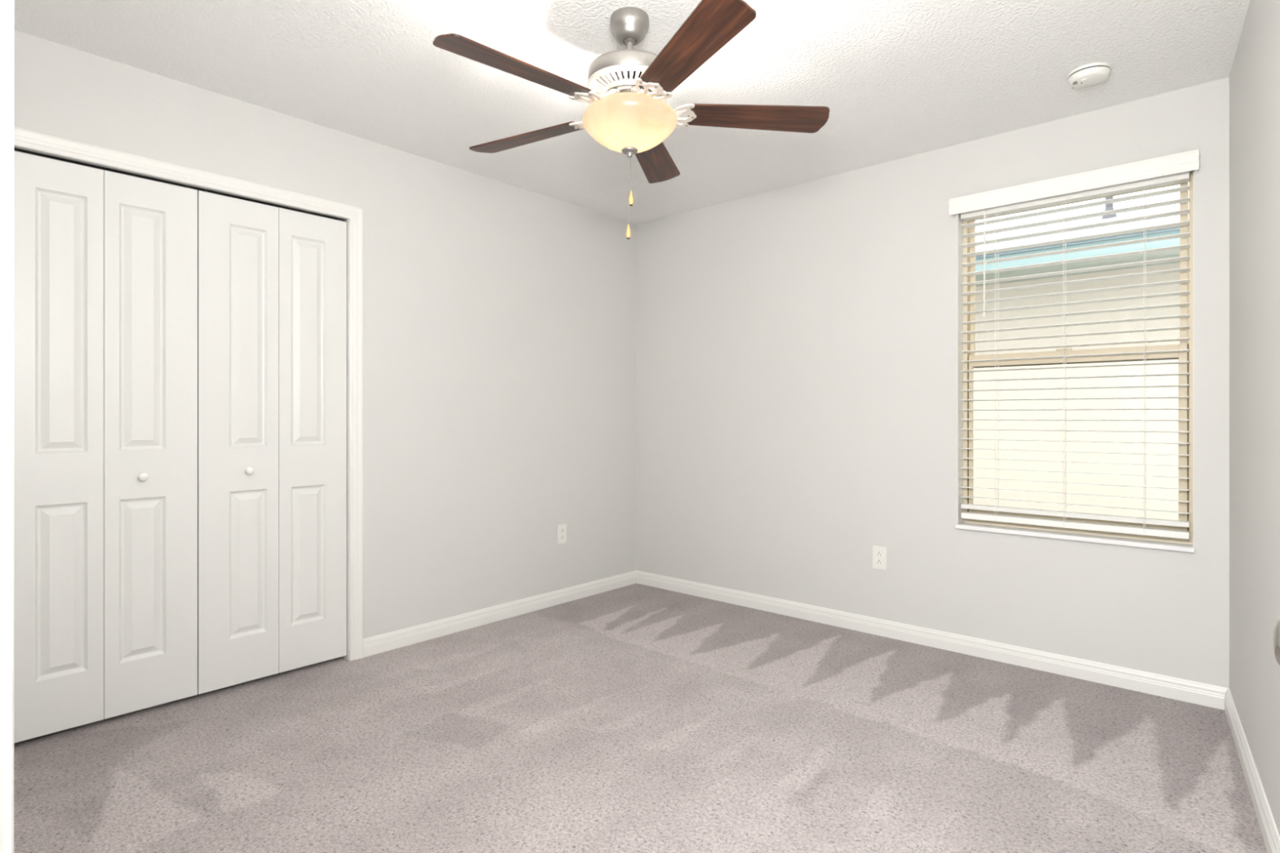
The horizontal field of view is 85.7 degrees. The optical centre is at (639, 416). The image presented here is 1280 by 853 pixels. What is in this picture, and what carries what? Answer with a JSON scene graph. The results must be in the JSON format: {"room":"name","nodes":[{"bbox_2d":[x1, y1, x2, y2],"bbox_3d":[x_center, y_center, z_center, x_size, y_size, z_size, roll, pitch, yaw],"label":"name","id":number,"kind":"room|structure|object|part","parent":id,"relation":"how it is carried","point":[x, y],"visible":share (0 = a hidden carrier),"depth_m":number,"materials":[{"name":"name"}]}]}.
{"room":"empty bedroom","nodes":[
{"label":"empty bedroom","id":0,"kind":"room"},
{"bbox_2d":[13,30,636,638],"bbox_3d":[-1.237,-0.087,3.410,0.110,2.440,3.532,0,0,42],"label":"wall","id":1,"kind":"structure","parent":0,"point":[500,318],"depth_m":3.61,"materials":[{"name":"grey paint"}]},
{"bbox_2d":[13,151,197,742],"bbox_3d":[-1.964,0.099,2.525,0.066,2.024,0.602,0,0,42],"label":"door","id":2,"kind":"structure","parent":1,"relation":"in","point":[105,262],"depth_m":2.52,"materials":[{"name":"white paint"}]},
{"bbox_3d":[-1.875,0.228,2.600,0.034,0.033,0.033,0,0,42],"label":"knob","id":3,"kind":"part","parent":2,"relation":"part of","materials":[{"name":"white ceramic"}]},
{"bbox_2d":[13,147,346,221],"bbox_3d":[-1.777,-0.914,2.765,0.027,0.001,1.213,0,0,42],"label":"trim","id":4,"kind":"structure","parent":1,"relation":"attached to","point":[15,148],"depth_m":2.69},
{"bbox_2d":[13,126,363,660],"bbox_3d":[-1.746,0.078,2.738,0.018,2.109,1.341,0,0,42],"label":"trim","id":5,"kind":"structure","parent":1,"relation":"attached to","point":[23,138],"depth_m":3.19,"materials":[{"name":"white paint"}]},
{"bbox_2d":[197,190,346,693],"bbox_3d":[-1.562,0.099,2.978,0.066,2.024,0.602,0,0,42],"label":"door","id":6,"kind":"structure","parent":1,"relation":"in","point":[272,281],"depth_m":2.94,"materials":[{"name":"white paint"}]},
{"bbox_3d":[-1.630,0.228,2.876,0.034,0.033,0.033,0,0,42],"label":"knob","id":7,"kind":"part","parent":6,"relation":"part of","materials":[{"name":"white ceramic"}]},
{"bbox_2d":[341,218,349,660],"bbox_3d":[-1.794,0.109,2.781,0.110,2.047,1.217,0,0,42],"label":"trim","id":8,"kind":"structure","parent":1,"relation":"attached to","point":[347,657],"depth_m":3.20,"materials":[{"name":"white paint"}]},
{"bbox_2d":[363,570,636,657],"bbox_3d":[-0.661,1.091,3.966,0.014,0.084,1.936,0,0,42],"label":"baseboard","id":9,"kind":"structure","parent":1,"relation":"attached to","point":[377,644],"depth_m":3.76,"materials":[{"name":"white paint"}]},
{"bbox_2d":[557,523,566,544],"bbox_3d":[-0.473,0.715,4.184,0.007,0.118,0.073,0,0,42],"label":"electrical outlet","id":10,"kind":"object","parent":1,"relation":"attached to","point":[562,528],"visible":1,"depth_m":4.18,"materials":[{"name":"white plastic"}]},
{"bbox_2d":[13,0,1250,224],"bbox_3d":[-0.835,-1.367,1.444,4.700,0.120,6.260,0,0,42],"label":"ceiling","id":11,"kind":"structure","parent":0,"point":[896,79],"depth_m":2.57,"materials":[{"name":"white paint"}]},
{"bbox_2d":[432,0,829,239],"bbox_3d":[-0.070,-0.944,2.253,1.279,0.726,1.266,0,0,42],"label":"ceiling fan","id":12,"kind":"object","parent":11,"relation":"hanging from","point":[628,114],"visible":1,"depth_m":2.16,"materials":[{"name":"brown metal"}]},
{"bbox_3d":[-0.357,-0.999,1.976,0.474,0.034,0.134,0,0,-42],"label":"blade","id":13,"kind":"part","parent":12,"relation":"part of","materials":[{"name":"brown wood"}]},
{"bbox_3d":[-0.408,-0.999,2.483,0.474,0.034,0.134,0,0,30],"label":"blade","id":14,"kind":"part","parent":12,"relation":"part of","materials":[{"name":"brown wood"}]},
{"bbox_3d":[-0.038,-0.742,2.265,0.002,0.223,0.002,0,0,42],"label":"pull chain","id":15,"kind":"part","parent":12,"relation":"part of","materials":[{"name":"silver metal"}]},
{"bbox_3d":[-0.034,-0.940,2.264,0.311,0.132,0.311,0,0,42],"label":"lamp shade","id":16,"kind":"part","parent":12,"relation":"part of","materials":[{"name":"white glass"}]},
{"bbox_3d":[0.058,-0.999,2.688,0.134,0.034,0.474,0,0,12],"label":"blade","id":17,"kind":"part","parent":12,"relation":"part of","materials":[{"name":"brown wood"}]},
{"bbox_3d":[0.141,-0.999,1.868,0.134,0.034,0.474,0,0,-24],"label":"blade","id":18,"kind":"part","parent":12,"relation":"part of","materials":[{"name":"brown wood"}]},
{"bbox_3d":[0.397,-0.999,2.308,0.474,0.034,0.134,0,0,-6],"label":"blade","id":19,"kind":"part","parent":12,"relation":"part of","materials":[{"name":"brown wood"}]},
{"bbox_2d":[1067,62,1111,88],"bbox_3d":[1.705,-1.287,2.618,0.140,0.041,0.140,0,0,42],"label":"smoke detector","id":20,"kind":"object","parent":11,"relation":"attached to","point":[1089,75],"visible":1,"depth_m":2.58,"materials":[{"name":"white plastic"}]},
{"bbox_2d":[13,583,1267,852],"bbox_3d":[0.075,1.133,2.250,3.592,0.001,3.592,0,0,42],"label":"floor","id":21,"kind":"structure","parent":0,"point":[635,717],"depth_m":2.30,"materials":[{"name":"carpet"}]},
{"bbox_2d":[636,77,1229,688],"bbox_3d":[1.178,-0.087,3.722,3.310,2.440,0.140,0,0,42],"label":"wall","id":22,"kind":"structure","parent":0,"point":[797,344],"depth_m":3.57,"materials":[{"name":"grey paint"}]},
{"bbox_2d":[872,545,886,569],"bbox_3d":[1.239,0.734,3.570,0.073,0.118,0.007,0,0,42],"label":"electrical outlet","id":23,"kind":"object","parent":22,"relation":"attached to","point":[879,553],"visible":1,"depth_m":3.57,"materials":[{"name":"white plastic"}]},
{"bbox_2d":[875,551,882,556],"bbox_3d":[1.238,0.713,3.568,0.034,0.025,0.003,0,0,42],"label":"receptacle","id":24,"kind":"object","parent":23,"relation":"attached to","point":[878,553],"depth_m":3.57,"materials":[{"name":"white plastic"}]},
{"bbox_2d":[875,559,882,564],"bbox_3d":[1.238,0.754,3.568,0.034,0.025,0.003,0,0,42],"label":"receptacle","id":25,"kind":"object","parent":23,"relation":"attached to","point":[878,562],"depth_m":3.57,"materials":[{"name":"white plastic"}]},
{"bbox_2d":[636,570,1227,710],"bbox_3d":[1.119,1.091,3.672,3.069,0.084,0.014,0,0,42],"label":"baseboard","id":26,"kind":"structure","parent":22,"relation":"attached to","point":[1183,690],"depth_m":3.27,"materials":[{"name":"white paint"}]},
{"bbox_2d":[955,170,1195,552],"bbox_3d":[1.899,-0.232,3.068,0.895,1.541,0.156,0,0,42],"label":"window","id":27,"kind":"structure","parent":22,"relation":"in","point":[1187,449],"depth_m":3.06,"materials":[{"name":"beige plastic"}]},
{"bbox_2d":[948,149,1199,539],"bbox_3d":[1.863,-0.273,3.030,0.929,1.531,0.125,0,0,42],"label":"window blind","id":28,"kind":"object","parent":27,"relation":"attached to","point":[1172,169],"visible":1,"depth_m":3.00,"materials":[{"name":"white plastic"}]},
{"bbox_3d":[1.679,-0.236,3.238,0.008,1.428,0.057,0,0,42],"label":"ladder cord","id":29,"kind":"part","parent":28,"relation":"part of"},
{"bbox_3d":[1.885,-0.236,3.056,0.008,1.428,0.057,0,0,42],"label":"ladder cord","id":30,"kind":"part","parent":28,"relation":"part of","materials":[{"name":"white fabric"}]},
{"bbox_3d":[1.885,-0.973,3.056,0.863,0.048,0.056,0,0,42],"label":"head rail","id":31,"kind":"part","parent":28,"relation":"part of","materials":[{"name":"white plastic"}]},
{"bbox_3d":[1.886,0.479,3.056,0.863,0.028,0.050,0,0,42],"label":"rail","id":32,"kind":"part","parent":28,"relation":"part of","materials":[{"name":"white plastic"}]},
{"bbox_3d":[2.100,-0.236,2.865,0.008,1.428,0.057,0,0,42],"label":"ladder cord","id":33,"kind":"part","parent":28,"relation":"part of","materials":[{"name":"white fabric"}]},
{"bbox_3d":[1.882,0.529,3.049,0.895,0.019,0.105,0,0,42],"label":"sill","id":34,"kind":"part","parent":27,"relation":"part of","materials":[{"name":"white wood"}]},
{"bbox_3d":[1.926,0.096,3.098,0.839,0.782,0.022,0,0,42],"label":"sash","id":35,"kind":"part","parent":27,"relation":"part of","materials":[{"name":"glass"}]},
{"bbox_3d":[1.941,-0.612,3.116,0.839,0.740,0.020,0,0,42],"label":"sash","id":36,"kind":"part","parent":27,"relation":"part of","materials":[{"name":"beige plastic"}]},
{"bbox_2d":[1229,0,1279,835],"bbox_3d":[1.268,-0.087,1.171,0.109,2.440,3.589,0,0,36],"label":"wall","id":37,"kind":"structure","parent":0,"point":[1255,74],"depth_m":2.07,"materials":[{"name":"grey paint"}]},
{"bbox_2d":[1224,688,1279,852],"bbox_3d":[1.262,1.091,1.268,0.014,0.084,3.439,0,0,36],"label":"baseboard","id":38,"kind":"structure","parent":37,"relation":"attached to","point":[1269,832],"depth_m":2.03,"materials":[{"name":"white paint"}]},
{"bbox_2d":[1272,617,1279,665],"bbox_3d":[0.376,0.108,0.332,0.093,2.020,0.820,0,0,42],"label":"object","id":39,"kind":"structure","parent":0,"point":[1276,632],"depth_m":0.61,"materials":[{"name":"silver metal"}]},
{"bbox_3d":[-1.052,-0.087,0.960,3.417,2.440,0.110,0,0,42],"label":"wall","id":40,"kind":"structure","parent":0,"visible":0},
{"bbox_2d":[0,0,13,852],"bbox_3d":[-0.215,0.074,0.300,0.989,2.117,0.013,0,0,42],"label":"trim","id":41,"kind":"structure","parent":40,"relation":"attached to","point":[6,6],"depth_m":0.59,"materials":[{"name":"white paint"}]}
]}

